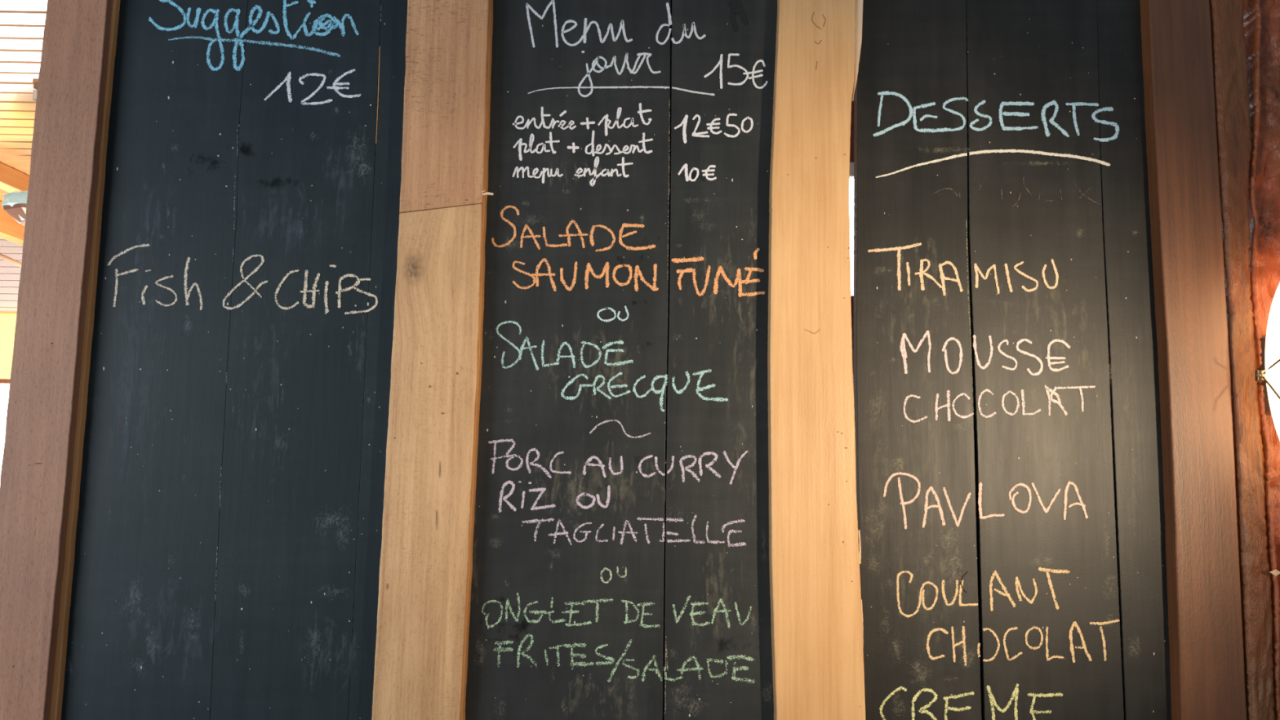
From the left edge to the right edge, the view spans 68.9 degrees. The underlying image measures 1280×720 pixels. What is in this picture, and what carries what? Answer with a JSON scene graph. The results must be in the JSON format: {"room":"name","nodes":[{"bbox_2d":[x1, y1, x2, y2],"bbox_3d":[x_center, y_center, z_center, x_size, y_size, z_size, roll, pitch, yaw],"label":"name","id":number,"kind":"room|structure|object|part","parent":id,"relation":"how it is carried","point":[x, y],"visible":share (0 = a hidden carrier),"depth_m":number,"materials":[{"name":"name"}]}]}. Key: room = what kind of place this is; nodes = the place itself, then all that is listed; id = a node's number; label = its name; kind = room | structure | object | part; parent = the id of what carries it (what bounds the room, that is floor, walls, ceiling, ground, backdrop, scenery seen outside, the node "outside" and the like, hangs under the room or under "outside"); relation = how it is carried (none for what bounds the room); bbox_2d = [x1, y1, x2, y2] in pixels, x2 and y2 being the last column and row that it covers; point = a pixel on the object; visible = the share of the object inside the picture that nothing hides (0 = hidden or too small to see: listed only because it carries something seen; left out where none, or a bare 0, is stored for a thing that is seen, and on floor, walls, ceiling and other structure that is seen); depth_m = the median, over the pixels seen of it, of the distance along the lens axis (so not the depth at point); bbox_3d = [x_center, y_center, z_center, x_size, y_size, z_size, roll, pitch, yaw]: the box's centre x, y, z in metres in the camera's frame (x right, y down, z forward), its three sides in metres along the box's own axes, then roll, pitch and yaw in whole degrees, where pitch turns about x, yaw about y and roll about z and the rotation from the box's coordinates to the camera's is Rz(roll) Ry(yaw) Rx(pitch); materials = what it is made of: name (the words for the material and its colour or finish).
{"room":"restaurant","nodes":[
{"label":"restaurant","id":0,"kind":"room"},
{"bbox_2d":[0,237,22,378],"bbox_3d":[-1.013,0.712,6.223,8.400,3.100,0.170,1,-6,0],"label":"wall","id":1,"kind":"structure","parent":0,"point":[10,273],"depth_m":6.27,"materials":[{"name":"paint"}]},
{"bbox_2d":[0,378,9,476],"bbox_3d":[-4.033,0.676,6.114,1.440,1.100,0.039,1,-6,0],"label":"window","id":2,"kind":"structure","parent":1,"relation":"in","point":[4,383],"depth_m":6.15,"materials":[{"name":"white glass"}]},
{"bbox_3d":[-4.003,0.145,6.173,1.400,0.030,0.039,1,-6,0],"label":"frame","id":3,"kind":"part","parent":2,"relation":"part of","materials":[{"name":"brown wood"}]},
{"bbox_2d":[0,314,16,377],"bbox_3d":[-4.009,-0.088,6.183,1.420,0.425,0.020,1,-6,0],"label":"roller blind","id":4,"kind":"object","parent":1,"relation":"attached to","point":[7,322],"visible":0.02,"depth_m":6.18,"materials":[{"name":"yellow fabric"}]},
{"bbox_2d":[0,253,22,267],"bbox_3d":[-4.071,-0.651,5.998,0.457,0.212,0.031,1,-6,0],"label":"wall rail","id":5,"kind":"object","parent":1,"relation":"attached to","point":[6,258],"visible":0.46,"depth_m":5.99,"materials":[{"name":"brown wood"}]},
{"bbox_2d":[0,0,47,201],"bbox_3d":[-1.030,-1.117,3.993,8.300,0.050,4.700,1,-6,0],"label":"ceiling","id":6,"kind":"structure","parent":0,"point":[22,22],"depth_m":3.74,"materials":[{"name":"brown wood"}]},
{"bbox_2d":[0,200,24,245],"bbox_3d":[-3.912,-1.039,4.069,0.100,0.190,4.480,1,-6,0],"label":"joist","id":7,"kind":"object","parent":6,"relation":"attached to","point":[11,230],"visible":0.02,"depth_m":5.74,"materials":[{"name":"brown wood"}]},
{"bbox_2d":[0,162,29,192],"bbox_3d":[-3.386,-1.072,4.074,0.090,0.104,4.480,1,-6,0],"label":"joist","id":8,"kind":"object","parent":6,"relation":"attached to","point":[11,180],"visible":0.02,"depth_m":4.99,"materials":[{"name":"brown wood"}]},
{"bbox_2d":[1,190,27,226],"bbox_3d":[-3.003,-0.847,4.714,0.359,0.399,0.359,1,-6,0],"label":"pendant lamp","id":9,"kind":"object","parent":6,"relation":"hanging from","point":[14,203],"visible":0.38,"depth_m":4.56,"materials":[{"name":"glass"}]},
{"bbox_3d":[-1.033,1.850,1.908,8.400,0.100,8.600,1,-6,0],"label":"floor","id":10,"kind":"structure","parent":0,"visible":0},
{"bbox_2d":[0,0,120,719],"bbox_3d":[-0.903,0.187,1.403,0.109,3.100,0.027,1,-6,0],"label":"wooden upright","id":11,"kind":"object","parent":10,"relation":"on","point":[41,471],"visible":1,"depth_m":1.41,"materials":[{"name":"brown wood"}]},
{"bbox_2d":[32,78,38,101],"bbox_3d":[-0.959,-0.431,1.490,0.018,0.034,0.011,1,-6,0],"label":"clip","id":12,"kind":"object","parent":11,"relation":"attached to","point":[35,81],"visible":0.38,"depth_m":1.49,"materials":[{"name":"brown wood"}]},
{"bbox_2d":[61,0,407,719],"bbox_3d":[-0.630,0.011,1.452,0.522,2.230,0.033,1,-6,0],"label":"chalkboard","id":13,"kind":"object","parent":11,"relation":"attached to","point":[228,540],"visible":0.87,"depth_m":1.44,"materials":[{"name":"black wood"}]},
{"bbox_2d":[371,0,493,719],"bbox_3d":[-0.309,0.198,1.402,0.151,3.100,0.028,1,-6,0],"label":"wooden upright","id":14,"kind":"object","parent":10,"relation":"on","point":[426,562],"visible":1,"depth_m":1.41,"materials":[{"name":"brown wood"}]},
{"bbox_2d":[465,0,777,719],"bbox_3d":[-0.020,0.022,1.452,0.495,2.230,0.033,1,-6,0],"label":"chalkboard","id":15,"kind":"object","parent":14,"relation":"attached to","point":[621,565],"visible":0.91,"depth_m":1.44,"materials":[{"name":"black wood"}]},
{"bbox_2d":[767,0,866,719],"bbox_3d":[0.268,0.208,1.402,0.150,3.100,0.028,1,-6,0],"label":"wooden upright","id":16,"kind":"object","parent":10,"relation":"on","point":[818,671],"visible":1,"depth_m":1.41,"materials":[{"name":"brown wood"}]},
{"bbox_2d":[853,0,1171,719],"bbox_3d":[0.578,0.033,1.452,0.503,2.230,0.033,1,-6,0],"label":"chalkboard","id":17,"kind":"object","parent":16,"relation":"attached to","point":[1011,531],"visible":0.92,"depth_m":1.44,"materials":[{"name":"black wood"}]},
{"bbox_2d":[848,99,853,373],"bbox_3d":[0.743,0.392,3.007,1.100,3.100,0.060,1,-6,0],"label":"window","id":18,"kind":"structure","parent":10,"relation":"on","point":[851,146],"depth_m":3.10,"materials":[{"name":"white glass"}]},
{"bbox_3d":[0.758,-0.429,3.099,1.000,0.448,0.005,1,-6,0],"label":"pane","id":19,"kind":"part","parent":18,"relation":"part of","materials":[{"name":"white glass"}]},
{"bbox_2d":[849,162,853,178],"bbox_3d":[0.761,-0.628,3.101,0.980,0.050,0.025,1,-6,0],"label":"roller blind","id":20,"kind":"object","parent":18,"relation":"attached to","point":[851,164],"visible":0.02,"depth_m":3.09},
{"bbox_3d":[0.752,-0.117,3.062,1.100,0.180,0.060,1,-6,0],"label":"frame","id":21,"kind":"part","parent":18,"relation":"part of","materials":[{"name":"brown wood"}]},
{"bbox_3d":[0.733,0.952,2.945,1.100,1.973,0.060,1,-6,0],"label":"panel","id":22,"kind":"part","parent":18,"relation":"part of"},
{"bbox_2d":[1139,0,1246,719],"bbox_3d":[0.840,0.219,1.403,0.099,3.100,0.027,1,-6,0],"label":"wooden upright","id":23,"kind":"object","parent":10,"relation":"on","point":[1206,658],"visible":1,"depth_m":1.41,"materials":[{"name":"brown wood"}]},
{"bbox_2d":[1208,0,1275,719],"bbox_3d":[0.916,0.221,1.408,0.055,3.100,0.051,1,-6,0],"label":"post","id":24,"kind":"object","parent":10,"relation":"on","point":[1230,74],"visible":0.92,"depth_m":1.42,"materials":[{"name":"brown wood"}]},
{"bbox_2d":[1242,0,1279,719],"bbox_3d":[1.036,0.226,1.441,0.214,3.100,0.146,1,-6,0],"label":"log","id":25,"kind":"object","parent":10,"relation":"on","point":[1261,18],"visible":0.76,"depth_m":1.44,"materials":[{"name":"brown wood"}]},
{"bbox_2d":[1254,283,1279,439],"bbox_3d":[0.965,0.017,1.358,0.146,0.332,0.140,1,-6,0],"label":"wall lamp","id":26,"kind":"object","parent":25,"relation":"attached to","point":[1268,372],"visible":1,"depth_m":1.34,"materials":[{"name":"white glass"}]},
{"bbox_3d":[0.979,0.023,1.404,0.075,0.120,0.048,1,-6,0],"label":"plate","id":27,"kind":"part","parent":26,"relation":"part of","materials":[{"name":"gold metal"}]},
{"bbox_3d":[0.971,0.015,1.338,0.133,0.332,0.100,1,-6,0],"label":"lamp shade","id":28,"kind":"part","parent":26,"relation":"part of","materials":[{"name":"white glass"}]},
{"bbox_2d":[1269,569,1279,575],"bbox_3d":[0.931,0.311,1.366,0.027,0.010,0.008,6,-8,-39],"label":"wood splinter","id":29,"kind":"object","parent":25,"relation":"attached to","point":[1275,572],"visible":1,"depth_m":1.36,"materials":[{"name":"beige wood"}]}
]}

